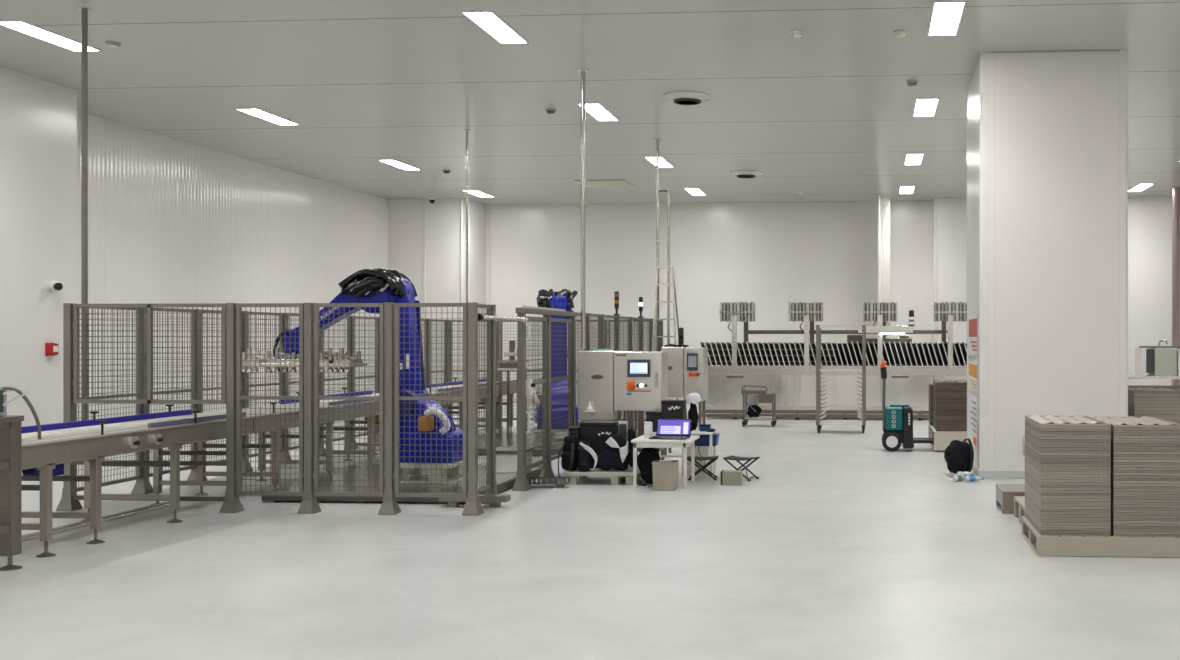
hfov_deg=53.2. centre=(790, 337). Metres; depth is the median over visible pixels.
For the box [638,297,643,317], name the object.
light
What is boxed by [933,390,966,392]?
tray
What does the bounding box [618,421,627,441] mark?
tablet stand
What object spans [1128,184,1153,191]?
recessed light
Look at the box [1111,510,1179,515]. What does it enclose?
tray
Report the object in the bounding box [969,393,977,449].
poster
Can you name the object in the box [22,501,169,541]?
duct
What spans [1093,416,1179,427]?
tray
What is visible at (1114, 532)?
tray
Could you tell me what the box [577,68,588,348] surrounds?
pole
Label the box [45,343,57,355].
fire alarm box
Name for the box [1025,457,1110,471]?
tray
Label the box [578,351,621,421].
cabinet
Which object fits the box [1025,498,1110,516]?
tray
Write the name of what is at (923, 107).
recessed light
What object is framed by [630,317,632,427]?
post
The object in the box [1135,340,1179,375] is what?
machine
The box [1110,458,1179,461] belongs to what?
tray
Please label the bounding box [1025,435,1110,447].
tray
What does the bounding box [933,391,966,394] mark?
tray
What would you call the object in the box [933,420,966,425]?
tray
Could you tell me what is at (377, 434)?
post
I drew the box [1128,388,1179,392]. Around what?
tray
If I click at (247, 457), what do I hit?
post
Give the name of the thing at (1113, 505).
tray
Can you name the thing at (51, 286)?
camera
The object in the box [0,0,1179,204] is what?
ceiling
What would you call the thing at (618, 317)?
post
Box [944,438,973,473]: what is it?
backpack
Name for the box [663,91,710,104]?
ceiling vent
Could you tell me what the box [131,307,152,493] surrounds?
post
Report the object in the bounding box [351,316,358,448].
post
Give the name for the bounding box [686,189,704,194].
diffuser
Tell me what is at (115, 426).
baking tray
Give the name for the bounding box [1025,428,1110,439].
tray
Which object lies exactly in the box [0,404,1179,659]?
floor
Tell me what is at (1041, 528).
tray
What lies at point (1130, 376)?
bench
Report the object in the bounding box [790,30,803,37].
smoke detector
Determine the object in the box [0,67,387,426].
wall
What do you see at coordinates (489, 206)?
trim
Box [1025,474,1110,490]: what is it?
tray
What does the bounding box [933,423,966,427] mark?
tray
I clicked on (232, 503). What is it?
post
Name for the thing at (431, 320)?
fence panel
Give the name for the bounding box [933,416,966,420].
tray
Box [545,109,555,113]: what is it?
smoke detector
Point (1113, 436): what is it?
tray
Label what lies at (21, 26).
recessed light
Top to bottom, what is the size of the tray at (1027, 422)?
0.027 m
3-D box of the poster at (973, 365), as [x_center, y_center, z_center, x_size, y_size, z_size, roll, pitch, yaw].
[2.304,0.470,14.573,0.005,0.380,1.300,0,0,4]
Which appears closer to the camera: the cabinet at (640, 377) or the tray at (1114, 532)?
the tray at (1114, 532)
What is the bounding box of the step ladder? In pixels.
[652,266,686,418]
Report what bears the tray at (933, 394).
on the tray at (933, 395)
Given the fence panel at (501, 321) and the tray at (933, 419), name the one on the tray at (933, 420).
the tray at (933, 419)
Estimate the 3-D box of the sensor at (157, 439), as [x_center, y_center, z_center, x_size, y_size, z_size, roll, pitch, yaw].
[-5.518,0.885,10.038,0.060,0.098,0.100,0,0,4]
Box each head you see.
[719,302,754,368]
[788,302,822,368]
[863,302,896,368]
[934,302,966,368]
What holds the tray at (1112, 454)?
on the tray at (1112, 457)
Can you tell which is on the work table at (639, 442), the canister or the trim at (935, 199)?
the canister
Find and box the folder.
[589,348,613,350]
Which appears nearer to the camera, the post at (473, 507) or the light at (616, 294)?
the post at (473, 507)
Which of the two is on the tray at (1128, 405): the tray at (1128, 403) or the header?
the tray at (1128, 403)
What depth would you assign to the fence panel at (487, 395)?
11.42 m
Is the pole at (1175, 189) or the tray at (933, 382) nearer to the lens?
the tray at (933, 382)
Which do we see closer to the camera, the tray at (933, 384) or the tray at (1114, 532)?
the tray at (1114, 532)
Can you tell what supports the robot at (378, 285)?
on the platform at (504, 481)
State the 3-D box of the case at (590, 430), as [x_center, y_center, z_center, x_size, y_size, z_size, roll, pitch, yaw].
[-2.238,1.245,13.457,0.426,0.540,0.280,0,0,4]
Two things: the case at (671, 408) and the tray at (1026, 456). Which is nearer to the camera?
the tray at (1026, 456)
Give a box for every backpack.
[558,435,579,476]
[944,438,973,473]
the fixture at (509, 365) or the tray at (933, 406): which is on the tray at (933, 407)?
the tray at (933, 406)
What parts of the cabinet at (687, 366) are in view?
door, stand frame, door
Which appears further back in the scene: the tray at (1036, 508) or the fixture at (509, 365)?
the fixture at (509, 365)
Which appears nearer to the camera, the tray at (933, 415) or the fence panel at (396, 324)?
the fence panel at (396, 324)
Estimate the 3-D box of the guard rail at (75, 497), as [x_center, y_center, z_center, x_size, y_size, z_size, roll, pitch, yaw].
[-6.155,1.540,11.046,1.558,0.040,0.040,0,0,4]
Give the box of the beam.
[439,494,510,506]
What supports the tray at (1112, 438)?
on the tray at (1112, 441)
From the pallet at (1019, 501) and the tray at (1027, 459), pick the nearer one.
the tray at (1027, 459)
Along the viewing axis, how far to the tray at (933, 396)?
16.75 m
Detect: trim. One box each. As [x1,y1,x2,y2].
[423,199,425,360]
[460,199,462,380]
[463,199,465,302]
[488,205,490,304]
[934,198,937,342]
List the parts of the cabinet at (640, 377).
emergency plate, door, stand frame, door handle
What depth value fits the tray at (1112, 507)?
8.73 m
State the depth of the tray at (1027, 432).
8.77 m
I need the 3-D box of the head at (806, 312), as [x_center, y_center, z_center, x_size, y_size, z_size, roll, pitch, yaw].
[0.313,-0.055,23.593,0.706,1.364,0.750,0,0,4]
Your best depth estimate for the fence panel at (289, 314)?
15.46 m
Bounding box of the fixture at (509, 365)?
[497,340,527,432]
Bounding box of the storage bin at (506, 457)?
[496,447,531,472]
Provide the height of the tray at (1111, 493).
0.027 m
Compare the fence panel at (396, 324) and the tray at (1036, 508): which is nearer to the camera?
the tray at (1036, 508)
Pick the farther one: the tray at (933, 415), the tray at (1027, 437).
the tray at (933, 415)
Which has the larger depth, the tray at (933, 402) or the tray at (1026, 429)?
the tray at (933, 402)
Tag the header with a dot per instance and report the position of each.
(525, 309)
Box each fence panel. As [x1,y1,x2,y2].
[72,303,225,403]
[75,307,140,491]
[148,308,195,476]
[202,310,242,460]
[235,303,303,495]
[248,312,282,457]
[288,313,298,449]
[313,303,384,496]
[324,316,350,442]
[355,316,378,436]
[393,303,467,497]
[421,319,426,384]
[430,319,446,410]
[449,320,485,419]
[478,304,490,491]
[499,320,542,419]
[567,320,597,420]
[575,312,586,424]
[590,314,600,420]
[604,315,616,420]
[620,316,629,420]
[633,317,640,429]
[643,318,651,421]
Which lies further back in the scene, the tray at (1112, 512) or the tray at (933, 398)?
the tray at (933, 398)
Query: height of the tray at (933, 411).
0.027 m
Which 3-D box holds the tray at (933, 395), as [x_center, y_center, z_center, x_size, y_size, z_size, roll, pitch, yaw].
[2.507,0.874,17.166,0.720,0.027,0.860,0,0,4]
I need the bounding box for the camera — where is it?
[45,281,62,292]
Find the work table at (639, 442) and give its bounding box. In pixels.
[631,435,699,487]
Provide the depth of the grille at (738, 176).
23.53 m
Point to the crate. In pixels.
(1005, 493)
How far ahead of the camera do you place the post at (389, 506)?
10.84 m
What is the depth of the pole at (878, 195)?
27.19 m
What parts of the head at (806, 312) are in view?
post, post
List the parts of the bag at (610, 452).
white panel, white panel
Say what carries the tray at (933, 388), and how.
on the tray at (933, 390)
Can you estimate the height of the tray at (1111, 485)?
0.027 m
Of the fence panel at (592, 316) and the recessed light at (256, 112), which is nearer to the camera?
the fence panel at (592, 316)
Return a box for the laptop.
[649,419,691,439]
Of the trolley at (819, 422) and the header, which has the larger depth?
the trolley at (819, 422)
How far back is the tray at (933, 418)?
16.76 m
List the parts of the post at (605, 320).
fence panel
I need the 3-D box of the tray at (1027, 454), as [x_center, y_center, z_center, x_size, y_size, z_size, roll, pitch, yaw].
[2.201,0.963,9.227,0.525,0.027,0.930,0,0,4]
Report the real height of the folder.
0.035 m
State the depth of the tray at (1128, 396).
13.69 m
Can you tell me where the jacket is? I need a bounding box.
[688,403,698,430]
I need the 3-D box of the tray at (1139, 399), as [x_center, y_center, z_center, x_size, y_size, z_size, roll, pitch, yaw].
[4.411,0.760,14.072,0.580,0.027,0.760,0,0,4]
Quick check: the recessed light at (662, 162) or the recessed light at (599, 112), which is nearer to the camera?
the recessed light at (599, 112)
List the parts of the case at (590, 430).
lid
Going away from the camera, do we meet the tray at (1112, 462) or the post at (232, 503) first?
the tray at (1112, 462)
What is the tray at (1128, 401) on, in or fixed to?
on the tray at (1128, 403)
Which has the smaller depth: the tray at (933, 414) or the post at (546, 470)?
the post at (546, 470)
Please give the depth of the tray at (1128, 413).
13.70 m
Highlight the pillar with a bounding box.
[967,49,1127,478]
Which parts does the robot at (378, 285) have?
gripper frame, arm, arm, link rod, servo motor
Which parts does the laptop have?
screen lid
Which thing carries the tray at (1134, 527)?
on the tray at (1112, 528)
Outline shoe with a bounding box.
[637,479,648,487]
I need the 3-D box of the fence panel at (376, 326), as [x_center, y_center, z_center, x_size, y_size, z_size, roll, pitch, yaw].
[-6.556,0.585,17.721,0.036,1.830,0.904,0,0,4]
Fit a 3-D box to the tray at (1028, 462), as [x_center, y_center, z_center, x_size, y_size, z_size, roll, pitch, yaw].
[2.201,1.024,9.226,0.525,0.027,0.930,0,0,4]
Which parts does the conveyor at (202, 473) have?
leg, leg, leg, leg, leg, leg, drive motor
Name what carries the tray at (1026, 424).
on the tray at (1027, 427)
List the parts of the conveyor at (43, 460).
drive motor, leg, leg, guide knob, leg, guide knob, leg, leg, guide knob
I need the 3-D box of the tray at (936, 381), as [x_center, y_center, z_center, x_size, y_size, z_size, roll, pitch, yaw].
[2.507,0.650,17.165,0.720,0.027,0.860,0,0,4]
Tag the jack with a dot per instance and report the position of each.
(898, 420)
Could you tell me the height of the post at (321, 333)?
1.995 m
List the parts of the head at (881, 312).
post, post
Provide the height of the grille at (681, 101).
0.025 m
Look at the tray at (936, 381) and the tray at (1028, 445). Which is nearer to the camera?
the tray at (1028, 445)
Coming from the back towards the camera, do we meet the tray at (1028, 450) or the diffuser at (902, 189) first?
the diffuser at (902, 189)
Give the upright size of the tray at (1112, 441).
0.027 m
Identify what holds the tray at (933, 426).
on the box at (942, 439)
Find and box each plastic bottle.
[952,475,965,480]
[965,476,983,481]
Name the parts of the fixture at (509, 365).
leg, leg, arm, clamp plate, table plate, leg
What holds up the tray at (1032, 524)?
on the pallet at (1042, 545)
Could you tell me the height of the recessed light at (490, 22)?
0.012 m
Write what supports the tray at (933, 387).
on the tray at (933, 388)
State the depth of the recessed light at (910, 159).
21.79 m
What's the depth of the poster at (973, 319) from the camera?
14.44 m
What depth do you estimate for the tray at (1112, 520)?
8.72 m
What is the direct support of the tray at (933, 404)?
on the tray at (933, 406)
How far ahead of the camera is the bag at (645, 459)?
12.95 m
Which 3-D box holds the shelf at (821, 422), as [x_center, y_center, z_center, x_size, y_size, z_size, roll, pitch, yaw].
[0.890,1.475,20.328,0.838,0.090,0.580,0,0,4]
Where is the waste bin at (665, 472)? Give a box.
[652,460,678,490]
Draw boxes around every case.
[569,426,579,468]
[579,420,617,468]
[646,410,661,431]
[661,399,686,418]
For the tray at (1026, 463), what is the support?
on the tray at (1029, 468)
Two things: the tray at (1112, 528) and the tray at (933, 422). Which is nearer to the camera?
the tray at (1112, 528)
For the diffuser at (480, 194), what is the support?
attached to the recessed light at (475, 192)
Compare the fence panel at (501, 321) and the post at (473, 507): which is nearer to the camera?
the post at (473, 507)
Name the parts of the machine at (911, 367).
slanted plate, slanted plate, slanted plate, slanted plate, slanted plate, panel, name plate, slanted plate, slanted plate, slanted plate, slanted plate, slanted plate, slanted plate, cross rod, slanted plate, cross rod, cross rod, cross rod, slanted plate, slanted plate, slanted plate, panel, slanted plate, slanted plate, slanted plate, slanted plate, rail, slanted plate, slanted plate, slanted plate, slanted plate, slanted plate, panel, slanted plate, name plate, slanted plate, panel, slanted plate, slanted plate, slanted plate, slanted plate, slanted plate, slanted plate, slanted plate, slanted plate, panel, slanted plate, slanted plate, slanted plate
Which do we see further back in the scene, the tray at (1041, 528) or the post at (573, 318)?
the post at (573, 318)
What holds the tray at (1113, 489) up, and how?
on the tray at (1112, 491)
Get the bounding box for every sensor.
[128,437,139,448]
[152,434,162,444]
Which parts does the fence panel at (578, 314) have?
frame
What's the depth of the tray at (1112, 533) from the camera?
8.72 m
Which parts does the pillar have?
corner trim, corner trim, corner trim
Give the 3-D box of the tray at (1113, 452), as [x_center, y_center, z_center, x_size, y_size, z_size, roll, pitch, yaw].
[2.749,0.867,9.188,0.525,0.027,0.930,0,0,4]
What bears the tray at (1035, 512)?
on the tray at (1030, 509)
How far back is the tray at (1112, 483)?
8.73 m
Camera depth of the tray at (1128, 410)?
13.70 m
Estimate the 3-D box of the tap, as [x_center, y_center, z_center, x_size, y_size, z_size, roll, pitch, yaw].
[6.245,0.098,19.305,0.163,0.142,0.036,0,0,4]
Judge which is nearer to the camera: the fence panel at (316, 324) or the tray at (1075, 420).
the tray at (1075, 420)
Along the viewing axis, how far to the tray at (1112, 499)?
8.73 m
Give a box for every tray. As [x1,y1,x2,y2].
[22,431,79,440]
[56,423,147,433]
[124,417,194,422]
[297,400,339,404]
[431,385,462,389]
[527,476,569,487]
[933,380,966,383]
[933,382,966,384]
[933,383,966,385]
[933,384,966,387]
[933,386,966,388]
[933,387,966,390]
[933,388,966,391]
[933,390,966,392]
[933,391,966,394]
[933,392,966,395]
[933,394,966,397]
[933,395,966,398]
[933,396,966,399]
[933,398,966,401]
[933,399,966,402]
[933,400,966,404]
[933,402,966,405]
[933,403,966,406]
[933,404,966,408]
[933,406,966,409]
[933,407,966,411]
[933,408,966,412]
[933,410,966,413]
[933,411,966,415]
[933,412,966,416]
[933,414,966,418]
[933,415,966,419]
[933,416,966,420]
[933,418,966,422]
[933,419,966,423]
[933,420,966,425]
[933,422,966,426]
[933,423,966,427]
[933,424,966,429]
[933,426,966,430]
[1025,415,1110,425]
[1025,418,1110,428]
[1025,420,1110,431]
[1025,423,1109,433]
[1025,425,1110,436]
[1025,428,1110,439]
[1025,430,1110,441]
[1025,432,1110,444]
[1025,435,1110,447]
[1025,437,1110,449]
[1025,440,1110,452]
[1025,442,1110,455]
[1025,445,1110,457]
[1025,447,1110,460]
[1025,449,1110,463]
[1025,452,1110,465]
[1025,454,1110,468]
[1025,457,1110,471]
[1025,459,1110,473]
[1025,462,1110,476]
[1025,464,1110,479]
[1025,466,1109,482]
[1025,469,1110,484]
[1025,471,1110,487]
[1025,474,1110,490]
[1025,476,1110,492]
[1025,479,1110,495]
[1025,481,1110,498]
[1025,483,1109,500]
[1025,486,1110,503]
[1025,488,1110,506]
[1025,491,1110,508]
[1025,493,1110,511]
[1025,496,1110,514]
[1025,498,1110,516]
[1025,500,1110,519]
[1025,503,1110,522]
[1025,505,1110,524]
[1025,508,1110,527]
[1025,510,1110,530]
[1025,512,1110,533]
[1025,515,1110,535]
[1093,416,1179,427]
[1110,424,1179,429]
[1110,430,1179,435]
[1110,434,1179,437]
[1110,442,1179,445]
[1110,450,1179,453]
[1110,451,1179,456]
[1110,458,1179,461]
[1110,459,1179,464]
[1110,466,1179,469]
[1110,467,1179,472]
[1110,474,1179,477]
[1110,475,1179,480]
[1110,478,1179,483]
[1110,480,1179,485]
[1110,483,1179,488]
[1110,491,1179,496]
[1110,496,1179,501]
[1110,499,1179,504]
[1110,507,1179,512]
[1110,515,1179,520]
[1110,523,1179,528]
[1111,427,1179,432]
[1111,435,1179,440]
[1111,438,1179,443]
[1111,443,1179,448]
[1111,446,1179,451]
[1111,454,1179,459]
[1111,462,1179,467]
[1111,470,1179,475]
[1111,486,1179,491]
[1111,488,1179,493]
[1111,494,1179,499]
[1111,502,1179,507]
[1111,504,1179,509]
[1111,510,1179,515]
[1111,512,1179,517]
[1111,518,1179,523]
[1111,520,1179,525]
[1111,526,1179,531]
[1111,528,1179,533]
[1111,531,1179,536]
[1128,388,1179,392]
[1128,391,1179,393]
[1128,393,1179,395]
[1128,394,1179,397]
[1128,396,1179,399]
[1128,398,1179,400]
[1128,399,1179,402]
[1128,401,1179,404]
[1128,403,1179,405]
[1128,405,1179,407]
[1128,406,1179,409]
[1128,408,1179,411]
[1128,410,1179,412]
[1128,411,1179,414]
[1128,413,1179,416]
[1159,418,1179,419]
[1162,418,1179,421]
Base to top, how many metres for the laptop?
0.207 m
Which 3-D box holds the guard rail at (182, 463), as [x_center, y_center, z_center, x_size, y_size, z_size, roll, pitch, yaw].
[-6.155,1.200,11.046,1.558,0.040,0.040,0,0,4]
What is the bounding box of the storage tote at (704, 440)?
[695,433,719,445]
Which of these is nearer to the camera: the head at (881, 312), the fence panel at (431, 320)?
the fence panel at (431, 320)
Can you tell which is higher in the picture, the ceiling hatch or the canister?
the ceiling hatch
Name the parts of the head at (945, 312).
post, post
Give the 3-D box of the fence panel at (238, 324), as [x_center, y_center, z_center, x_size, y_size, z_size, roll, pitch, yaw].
[-4.960,0.585,10.961,0.689,1.830,0.036,0,0,4]
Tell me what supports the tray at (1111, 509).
on the tray at (1112, 512)
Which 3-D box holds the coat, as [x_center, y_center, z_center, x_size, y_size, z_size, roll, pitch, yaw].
[-1.862,1.280,13.468,0.101,0.460,0.151,0,0,4]
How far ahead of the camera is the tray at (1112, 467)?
8.73 m
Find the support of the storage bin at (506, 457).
on the platform at (504, 481)
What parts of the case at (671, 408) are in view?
lid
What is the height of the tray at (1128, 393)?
0.027 m
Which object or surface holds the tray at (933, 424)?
on the tray at (933, 426)
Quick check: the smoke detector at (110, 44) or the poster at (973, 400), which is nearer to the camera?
the smoke detector at (110, 44)
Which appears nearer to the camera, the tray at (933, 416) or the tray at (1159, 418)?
the tray at (1159, 418)
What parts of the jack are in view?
tiller handle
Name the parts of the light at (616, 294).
post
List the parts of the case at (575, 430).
lid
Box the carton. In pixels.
[721,470,742,485]
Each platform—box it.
[261,464,541,503]
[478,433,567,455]
[566,467,641,484]
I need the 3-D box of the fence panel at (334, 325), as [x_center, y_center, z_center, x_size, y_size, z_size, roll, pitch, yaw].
[-6.626,0.585,16.739,0.036,1.830,0.914,0,0,4]
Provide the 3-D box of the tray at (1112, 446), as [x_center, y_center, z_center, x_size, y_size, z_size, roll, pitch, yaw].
[2.749,0.827,9.188,0.525,0.027,0.930,0,0,4]
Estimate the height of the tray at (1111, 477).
0.027 m
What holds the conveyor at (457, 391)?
on the floor
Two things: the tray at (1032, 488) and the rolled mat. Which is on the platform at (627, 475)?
the rolled mat
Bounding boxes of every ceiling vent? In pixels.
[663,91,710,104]
[730,171,761,177]
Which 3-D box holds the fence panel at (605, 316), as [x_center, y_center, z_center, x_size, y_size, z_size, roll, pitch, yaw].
[-2.647,0.585,16.731,0.036,1.830,0.924,0,0,4]
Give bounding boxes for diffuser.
[468,191,490,196]
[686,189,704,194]
[900,187,913,192]
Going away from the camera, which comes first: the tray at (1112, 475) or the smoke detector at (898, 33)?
the tray at (1112, 475)
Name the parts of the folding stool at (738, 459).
fabric seat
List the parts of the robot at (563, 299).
servo motor, arm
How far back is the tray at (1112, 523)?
8.73 m
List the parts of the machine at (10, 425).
access door, frame, leg, plate, support arm, support arm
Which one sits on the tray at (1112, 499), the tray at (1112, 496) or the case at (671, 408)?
the tray at (1112, 496)
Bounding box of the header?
[515,306,576,316]
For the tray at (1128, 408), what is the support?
on the tray at (1128, 410)
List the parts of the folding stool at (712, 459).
fabric seat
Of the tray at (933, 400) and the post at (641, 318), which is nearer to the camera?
the tray at (933, 400)
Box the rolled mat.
[578,441,589,471]
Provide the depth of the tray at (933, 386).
16.75 m
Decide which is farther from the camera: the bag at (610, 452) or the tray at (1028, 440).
the bag at (610, 452)
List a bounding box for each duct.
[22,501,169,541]
[877,196,890,337]
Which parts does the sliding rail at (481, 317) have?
knob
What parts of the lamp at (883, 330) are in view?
stack light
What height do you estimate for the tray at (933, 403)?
0.027 m
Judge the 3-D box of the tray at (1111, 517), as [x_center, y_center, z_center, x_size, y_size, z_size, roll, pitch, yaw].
[2.748,1.372,9.189,0.525,0.027,0.930,0,0,4]
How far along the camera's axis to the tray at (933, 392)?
16.75 m
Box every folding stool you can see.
[687,456,718,479]
[723,456,759,480]
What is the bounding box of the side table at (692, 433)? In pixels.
[653,430,715,473]
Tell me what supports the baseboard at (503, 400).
attached to the wall at (770, 255)
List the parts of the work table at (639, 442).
leg, apron frame, leg, leg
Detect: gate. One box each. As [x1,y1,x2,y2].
[526,316,546,470]
[551,318,572,460]
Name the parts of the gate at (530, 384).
handle, handle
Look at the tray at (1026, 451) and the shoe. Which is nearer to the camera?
the tray at (1026, 451)
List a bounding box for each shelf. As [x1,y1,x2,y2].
[741,390,766,393]
[744,416,774,418]
[819,420,861,424]
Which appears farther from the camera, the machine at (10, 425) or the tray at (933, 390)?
the tray at (933, 390)
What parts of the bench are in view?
rail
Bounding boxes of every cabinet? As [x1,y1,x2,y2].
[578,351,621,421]
[614,351,667,465]
[661,344,707,454]
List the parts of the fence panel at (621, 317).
frame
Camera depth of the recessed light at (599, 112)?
17.25 m
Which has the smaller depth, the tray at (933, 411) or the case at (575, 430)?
the case at (575, 430)
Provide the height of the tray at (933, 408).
0.027 m
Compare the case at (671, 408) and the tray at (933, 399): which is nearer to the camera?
the case at (671, 408)
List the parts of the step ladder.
rail, leg, rail, leg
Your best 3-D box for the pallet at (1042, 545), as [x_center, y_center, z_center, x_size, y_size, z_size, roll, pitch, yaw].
[2.515,1.584,9.196,1.212,0.152,0.996,0,0,4]
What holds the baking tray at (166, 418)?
on the conveyor at (43, 460)
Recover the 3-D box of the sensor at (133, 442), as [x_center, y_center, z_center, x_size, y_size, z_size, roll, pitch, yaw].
[-5.541,0.885,9.719,0.060,0.098,0.100,0,0,4]
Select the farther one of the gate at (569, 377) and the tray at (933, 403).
the tray at (933, 403)
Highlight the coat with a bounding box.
[628,428,635,466]
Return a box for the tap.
[1158,340,1167,347]
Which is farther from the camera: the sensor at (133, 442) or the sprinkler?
the sprinkler
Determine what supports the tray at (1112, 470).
on the tray at (1113, 473)
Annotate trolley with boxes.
[741,385,775,426]
[816,325,865,432]
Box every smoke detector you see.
[105,41,120,48]
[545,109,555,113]
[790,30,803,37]
[893,30,906,37]
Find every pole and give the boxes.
[77,6,91,420]
[463,129,470,302]
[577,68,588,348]
[654,138,669,350]
[876,194,880,301]
[1170,186,1179,385]
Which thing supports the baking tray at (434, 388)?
on the conveyor at (457, 391)
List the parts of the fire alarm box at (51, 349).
plate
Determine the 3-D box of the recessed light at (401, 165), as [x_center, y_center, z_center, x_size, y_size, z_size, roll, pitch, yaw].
[-7.649,-3.384,22.501,0.330,0.012,1.280,0,0,4]
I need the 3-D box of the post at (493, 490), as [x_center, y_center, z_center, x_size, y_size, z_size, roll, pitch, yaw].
[-3.015,0.662,11.564,0.156,1.995,0.156,0,0,4]
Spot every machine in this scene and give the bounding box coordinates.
[0,386,41,570]
[699,335,966,419]
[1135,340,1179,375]
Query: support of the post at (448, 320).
on the floor
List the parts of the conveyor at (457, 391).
leg, leg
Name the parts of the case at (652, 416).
lid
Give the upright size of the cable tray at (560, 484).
0.108 m
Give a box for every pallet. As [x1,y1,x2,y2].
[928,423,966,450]
[1014,496,1024,523]
[1021,516,1179,557]
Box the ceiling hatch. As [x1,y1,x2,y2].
[574,180,633,186]
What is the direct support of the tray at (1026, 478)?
on the tray at (1027, 481)
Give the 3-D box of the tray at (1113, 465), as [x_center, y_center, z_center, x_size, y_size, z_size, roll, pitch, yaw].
[2.749,0.968,9.188,0.525,0.027,0.930,0,0,4]
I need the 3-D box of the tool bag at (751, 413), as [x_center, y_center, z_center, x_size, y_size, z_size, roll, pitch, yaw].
[-0.687,1.371,21.625,0.281,0.228,0.144,0,0,4]
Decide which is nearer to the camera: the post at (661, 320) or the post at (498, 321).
the post at (661, 320)
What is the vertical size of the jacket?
0.345 m
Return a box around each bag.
[580,433,632,470]
[637,448,659,483]
[747,405,761,416]
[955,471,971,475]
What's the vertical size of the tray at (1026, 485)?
0.027 m
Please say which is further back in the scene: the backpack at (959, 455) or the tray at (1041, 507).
the backpack at (959, 455)
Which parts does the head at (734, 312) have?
post, post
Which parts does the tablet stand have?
panel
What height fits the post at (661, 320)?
1.995 m
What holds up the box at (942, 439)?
on the floor
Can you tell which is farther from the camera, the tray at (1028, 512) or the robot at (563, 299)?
the robot at (563, 299)
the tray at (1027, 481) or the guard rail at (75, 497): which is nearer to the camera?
the tray at (1027, 481)
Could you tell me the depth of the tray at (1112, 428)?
8.73 m
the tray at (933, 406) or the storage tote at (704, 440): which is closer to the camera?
the storage tote at (704, 440)
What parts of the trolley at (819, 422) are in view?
frame, rail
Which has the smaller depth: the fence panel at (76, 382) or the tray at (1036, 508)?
the tray at (1036, 508)
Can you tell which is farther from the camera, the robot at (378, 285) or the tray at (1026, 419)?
the robot at (378, 285)
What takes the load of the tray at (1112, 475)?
on the tray at (1111, 477)
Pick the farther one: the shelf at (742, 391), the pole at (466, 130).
the shelf at (742, 391)
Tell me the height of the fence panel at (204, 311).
1.830 m
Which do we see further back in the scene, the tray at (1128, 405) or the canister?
the tray at (1128, 405)
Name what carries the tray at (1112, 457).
on the tray at (1113, 460)
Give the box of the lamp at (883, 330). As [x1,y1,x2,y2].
[858,326,912,334]
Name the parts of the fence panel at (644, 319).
frame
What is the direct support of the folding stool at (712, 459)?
on the floor
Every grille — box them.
[674,98,700,104]
[737,175,754,177]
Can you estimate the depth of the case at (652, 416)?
13.80 m
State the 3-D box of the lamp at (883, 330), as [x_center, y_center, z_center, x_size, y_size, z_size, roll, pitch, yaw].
[1.884,-0.154,22.952,1.090,0.169,0.295,0,0,4]
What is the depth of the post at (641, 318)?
18.99 m
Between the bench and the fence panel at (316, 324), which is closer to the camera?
the fence panel at (316, 324)
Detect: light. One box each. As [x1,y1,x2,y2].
[0,20,101,51]
[235,108,299,124]
[378,160,420,169]
[461,11,528,43]
[462,190,493,196]
[577,103,618,120]
[614,291,619,315]
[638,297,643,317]
[645,157,672,166]
[678,328,683,343]
[684,188,705,195]
[899,186,914,193]
[904,154,923,164]
[913,98,938,116]
[927,1,965,35]
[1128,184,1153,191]
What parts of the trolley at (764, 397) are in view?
leg, leg, handle, leg, leg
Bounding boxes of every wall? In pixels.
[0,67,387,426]
[388,196,1175,406]
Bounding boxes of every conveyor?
[22,404,253,557]
[183,388,379,495]
[370,377,516,454]
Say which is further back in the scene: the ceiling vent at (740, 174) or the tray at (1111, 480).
the ceiling vent at (740, 174)
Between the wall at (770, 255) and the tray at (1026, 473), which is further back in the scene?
the wall at (770, 255)
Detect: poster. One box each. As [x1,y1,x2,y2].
[969,314,977,354]
[969,359,977,392]
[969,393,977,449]
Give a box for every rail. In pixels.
[71,460,225,465]
[72,495,224,500]
[478,313,528,321]
[748,330,941,333]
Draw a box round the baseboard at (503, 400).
[503,400,697,403]
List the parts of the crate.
lid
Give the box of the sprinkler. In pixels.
[906,81,917,86]
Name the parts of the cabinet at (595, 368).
emblem plate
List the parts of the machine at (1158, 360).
plate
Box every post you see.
[56,303,82,510]
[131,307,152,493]
[187,309,206,480]
[219,303,243,512]
[242,311,252,471]
[281,313,291,459]
[297,303,320,513]
[320,332,325,455]
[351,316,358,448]
[376,317,379,442]
[378,302,400,514]
[427,319,429,383]
[448,320,448,410]
[462,302,483,515]
[481,305,497,503]
[496,320,502,428]
[512,313,530,490]
[540,315,554,479]
[568,317,575,425]
[587,313,589,350]
[601,314,603,420]
[605,320,606,420]
[617,316,619,350]
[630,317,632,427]
[636,318,642,437]
[661,320,662,346]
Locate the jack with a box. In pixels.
[880,361,933,451]
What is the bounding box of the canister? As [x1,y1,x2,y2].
[644,422,652,437]
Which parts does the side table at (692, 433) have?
leg, leg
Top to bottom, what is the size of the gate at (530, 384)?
1.700 m
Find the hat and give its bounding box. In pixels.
[686,393,700,401]
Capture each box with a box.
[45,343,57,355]
[682,445,708,476]
[699,424,710,431]
[747,395,758,416]
[1023,436,1024,454]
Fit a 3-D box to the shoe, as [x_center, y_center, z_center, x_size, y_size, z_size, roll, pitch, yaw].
[-1.659,1.617,12.809,0.091,0.087,0.222,0,0,-25]
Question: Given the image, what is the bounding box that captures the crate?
[996,484,1024,513]
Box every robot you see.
[242,268,462,483]
[534,289,578,443]
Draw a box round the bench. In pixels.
[1128,374,1179,418]
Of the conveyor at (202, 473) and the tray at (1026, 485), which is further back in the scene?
the conveyor at (202, 473)

